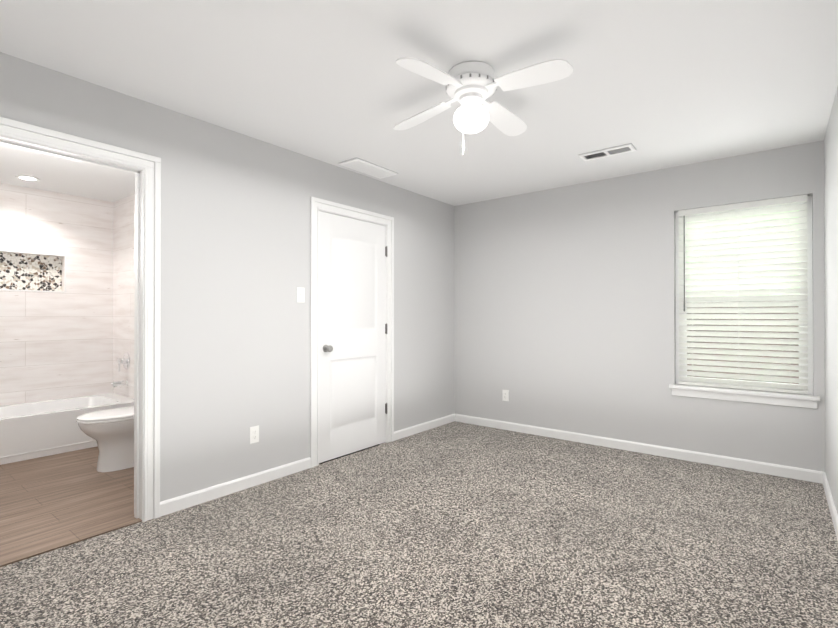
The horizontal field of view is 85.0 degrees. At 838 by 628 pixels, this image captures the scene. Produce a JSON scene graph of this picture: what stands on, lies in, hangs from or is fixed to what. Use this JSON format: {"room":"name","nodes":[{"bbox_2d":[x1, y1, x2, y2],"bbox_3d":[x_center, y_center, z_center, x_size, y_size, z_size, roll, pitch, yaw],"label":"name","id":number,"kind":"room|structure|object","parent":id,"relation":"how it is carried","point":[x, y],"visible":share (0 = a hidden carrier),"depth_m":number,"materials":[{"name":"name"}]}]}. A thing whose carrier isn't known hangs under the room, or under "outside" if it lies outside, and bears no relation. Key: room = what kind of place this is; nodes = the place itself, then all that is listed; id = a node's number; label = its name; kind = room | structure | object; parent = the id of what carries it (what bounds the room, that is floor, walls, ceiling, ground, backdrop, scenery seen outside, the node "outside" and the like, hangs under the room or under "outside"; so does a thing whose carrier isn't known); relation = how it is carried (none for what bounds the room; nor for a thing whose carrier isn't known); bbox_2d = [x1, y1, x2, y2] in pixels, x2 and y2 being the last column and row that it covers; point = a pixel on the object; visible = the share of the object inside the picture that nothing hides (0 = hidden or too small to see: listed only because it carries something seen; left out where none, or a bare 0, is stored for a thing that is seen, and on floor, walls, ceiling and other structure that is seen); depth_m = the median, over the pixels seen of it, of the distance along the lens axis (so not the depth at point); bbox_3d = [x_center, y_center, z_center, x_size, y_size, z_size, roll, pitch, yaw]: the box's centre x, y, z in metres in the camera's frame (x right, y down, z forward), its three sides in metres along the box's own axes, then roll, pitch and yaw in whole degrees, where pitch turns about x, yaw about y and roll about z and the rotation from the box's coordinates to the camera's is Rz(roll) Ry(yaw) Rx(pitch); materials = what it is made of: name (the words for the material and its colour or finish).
{"room":"empty bedroom","nodes":[
{"label":"empty bedroom","id":0,"kind":"room"},
{"bbox_2d":[0,183,113,405],"bbox_3d":[-3.821,-0.021,4.367,0.120,2.535,1.780,0,0,38],"label":"tiled wall","id":1,"kind":"structure","parent":0,"point":[55,345],"depth_m":4.57,"materials":[{"name":"white tile"}]},
{"bbox_2d":[0,252,61,290],"bbox_3d":[-3.911,-0.404,4.300,0.004,0.350,0.900,0,0,38],"label":"wall niche","id":2,"kind":"object","parent":1,"relation":"attached to","point":[28,272],"visible":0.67,"depth_m":4.46,"materials":[{"name":"stone"}]},
{"bbox_2d":[0,250,65,292],"bbox_3d":[-3.840,-0.405,4.244,0.005,0.374,0.924,0,0,38],"label":"trim","id":3,"kind":"structure","parent":1,"relation":"attached to","point":[64,291],"depth_m":4.47,"materials":[{"name":"white ceramic"}]},
{"bbox_2d":[0,446,141,566],"bbox_3d":[-2.748,1.235,3.518,2.850,0.064,1.780,0,0,38],"label":"floor","id":4,"kind":"structure","parent":0,"point":[53,502],"depth_m":2.91,"materials":[{"name":"wood"}]},
{"bbox_2d":[0,393,133,464],"bbox_3d":[-3.473,1.026,4.089,0.762,0.360,1.534,0,0,38],"label":"bathtub","id":5,"kind":"object","parent":4,"relation":"on","point":[32,430],"visible":0.75,"depth_m":3.96,"materials":[{"name":"white ceramic"}]},
{"bbox_2d":[76,407,133,471],"bbox_3d":[-2.319,0.816,3.686,0.484,0.775,0.721,0,0,38],"label":"toilet","id":6,"kind":"object","parent":4,"relation":"on","point":[110,432],"visible":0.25,"depth_m":3.50,"materials":[{"name":"white ceramic"}]},
{"bbox_2d":[113,194,134,398],"bbox_3d":[-2.951,0.020,4.739,0.790,2.455,0.120,0,0,38],"label":"tiled wall","id":7,"kind":"structure","parent":0,"point":[123,269],"depth_m":4.75,"materials":[{"name":"white tile"}]},
{"bbox_2d":[111,353,129,386],"bbox_3d":[-3.041,0.566,4.646,0.170,0.337,0.131,0,0,38],"label":"tub faucet","id":8,"kind":"object","parent":7,"relation":"attached to","point":[125,361],"visible":1,"depth_m":4.65,"materials":[{"name":"silver metal"}]},
{"bbox_2d":[0,52,454,501],"bbox_3d":[-1.119,-0.001,3.388,0.120,2.485,5.020,0,0,38],"label":"wall","id":9,"kind":"structure","parent":0,"point":[235,314],"depth_m":3.15,"materials":[{"name":"grey paint"}]},
{"bbox_2d":[0,117,160,521],"bbox_3d":[-1.885,0.152,2.399,0.140,2.171,0.942,0,0,38],"label":"door frame","id":10,"kind":"structure","parent":9,"relation":"attached to","point":[149,164],"depth_m":2.68,"materials":[{"name":"white wood"}]},
{"bbox_2d":[250,425,258,443],"bbox_3d":[-1.161,0.851,3.228,0.007,0.115,0.070,0,0,38],"label":"electrical outlet","id":11,"kind":"object","parent":9,"relation":"attached to","point":[254,434],"visible":1,"depth_m":3.23,"materials":[{"name":"white plastic"}]},
{"bbox_2d":[297,287,304,301],"bbox_3d":[-0.912,-0.148,3.541,0.017,0.115,0.070,0,0,38],"label":"light switch","id":12,"kind":"object","parent":9,"relation":"attached to","point":[300,294],"visible":1,"depth_m":3.54,"materials":[{"name":"white plastic"}]},
{"bbox_2d":[160,414,454,516],"bbox_3d":[-1.066,1.171,3.341,0.014,0.088,4.780,0,0,38],"label":"baseboard","id":13,"kind":"structure","parent":9,"relation":"attached to","point":[178,503],"depth_m":3.19,"materials":[{"name":"white wood"}]},
{"bbox_2d":[310,196,393,467],"bbox_3d":[-0.604,0.197,4.041,0.124,2.095,0.835,0,0,38],"label":"door frame","id":14,"kind":"structure","parent":9,"relation":"attached to","point":[386,298],"depth_m":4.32,"materials":[{"name":"white wood"}]},
{"bbox_2d":[319,211,386,462],"bbox_3d":[-0.544,0.187,4.002,0.102,2.037,0.811,0,0,38],"label":"closet door","id":15,"kind":"structure","parent":9,"relation":"in","point":[352,337],"depth_m":3.97,"materials":[{"name":"white wood"}]},
{"bbox_2d":[0,421,837,627],"bbox_3d":[0.222,1.234,2.329,3.290,0.056,5.020,0,0,38],"label":"floor carpet","id":16,"kind":"object","parent":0,"point":[455,524],"visible":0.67,"depth_m":2.32,"materials":[{"name":"grey carpet"}]},
{"bbox_2d":[0,0,837,205],"bbox_3d":[-0.899,-1.269,3.220,6.140,0.110,5.020,0,0,38],"label":"ceiling","id":17,"kind":"structure","parent":0,"point":[660,84],"depth_m":2.39,"materials":[{"name":"white paint"}]},
{"bbox_2d":[15,175,39,181],"bbox_3d":[-3.483,-1.206,4.075,0.174,0.008,0.174,0,0,38],"label":"recessed light","id":18,"kind":"object","parent":17,"relation":"in","point":[27,178],"visible":1,"depth_m":4.07,"materials":[{"name":"white"}]},
{"bbox_2d":[339,157,397,178],"bbox_3d":[-0.424,-1.235,3.897,0.218,0.012,0.508,0,0,38],"label":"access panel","id":19,"kind":"object","parent":17,"relation":"in","point":[366,167],"visible":1,"depth_m":3.87,"materials":[{"name":"white"}]},
{"bbox_2d":[393,57,572,154],"bbox_3d":[0.270,-1.032,2.372,0.797,0.432,0.797,0,0,-4],"label":"ceiling fan","id":20,"kind":"object","parent":17,"relation":"hanging from","point":[471,86],"visible":1,"depth_m":2.29,"materials":[{"name":"white"}]},
{"bbox_2d":[579,143,636,160],"bbox_3d":[1.442,-1.237,3.511,0.388,0.012,0.158,0,0,38],"label":"ceiling vent","id":21,"kind":"object","parent":17,"relation":"in","point":[612,151],"visible":1,"depth_m":3.49,"materials":[{"name":"white metal"}]},
{"bbox_2d":[454,140,824,471],"bbox_3d":[1.736,0.003,4.260,3.290,2.485,0.120,0,0,38],"label":"wall","id":22,"kind":"structure","parent":0,"point":[564,308],"depth_m":4.18,"materials":[{"name":"grey paint"}]},
{"bbox_2d":[502,390,508,400],"bbox_3d":[0.912,0.858,4.823,0.070,0.115,0.007,0,0,38],"label":"electrical outlet","id":23,"kind":"object","parent":22,"relation":"attached to","point":[505,395],"visible":1,"depth_m":4.82,"materials":[{"name":"white plastic"}]},
{"bbox_2d":[455,414,823,483],"bbox_3d":[1.647,1.175,4.239,3.170,0.088,0.014,0,0,38],"label":"baseboard","id":24,"kind":"structure","parent":22,"relation":"attached to","point":[815,476],"depth_m":3.91,"materials":[{"name":"white wood"}]},
{"bbox_2d":[675,195,812,394],"bbox_3d":[2.557,-0.125,3.655,0.888,1.493,0.053,0,0,38],"label":"window","id":25,"kind":"structure","parent":22,"relation":"in","point":[810,300],"depth_m":3.40,"materials":[{"name":"white plastic"}]},
{"bbox_2d":[686,210,798,382],"bbox_3d":[2.560,-0.125,3.659,0.750,1.395,0.004,0,0,38],"label":"window panel","id":26,"kind":"object","parent":25,"relation":"attached to","point":[741,313],"visible":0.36,"depth_m":3.64,"materials":[{"name":"clear glass"}]},
{"bbox_2d":[678,195,807,393],"bbox_3d":[2.519,-0.142,3.607,0.830,1.457,0.068,0,0,38],"label":"window blind","id":27,"kind":"object","parent":25,"relation":"attached to","point":[741,231],"visible":0.94,"depth_m":3.58,"materials":[{"name":"white plastic"}]},
{"bbox_2d":[671,388,816,408],"bbox_3d":[2.497,0.652,3.575,0.930,0.060,0.013,0,0,38],"label":"trim","id":28,"kind":"structure","parent":22,"relation":"attached to","point":[753,399],"depth_m":3.54,"materials":[{"name":"white wood"}]},
{"bbox_2d":[669,384,819,400],"bbox_3d":[2.510,0.608,3.592,0.960,0.030,0.100,0,0,38],"label":"window sill","id":29,"kind":"structure","parent":22,"relation":"attached to","point":[752,392],"depth_m":3.53,"materials":[{"name":"white wood"}]},
{"bbox_2d":[824,86,837,513],"bbox_3d":[1.468,-0.010,1.355,0.120,2.485,4.780,0,0,38],"label":"wall","id":30,"kind":"structure","parent":0,"point":[831,277],"depth_m":2.82,"materials":[{"name":"grey paint"}]},
{"bbox_2d":[823,472,837,539],"bbox_3d":[1.415,1.163,1.391,0.014,0.088,4.780,0,0,38],"label":"baseboard","id":31,"kind":"structure","parent":30,"relation":"attached to","point":[832,507],"depth_m":2.77,"materials":[{"name":"white wood"}]},
{"label":"outside","id":32,"kind":"structure","parent":0,"visible":0},
{"bbox_2d":[686,210,798,383],"bbox_3d":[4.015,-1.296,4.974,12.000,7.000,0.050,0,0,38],"label":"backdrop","id":33,"kind":"structure","parent":32,"point":[743,313],"depth_m":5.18,"materials":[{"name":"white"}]}
]}

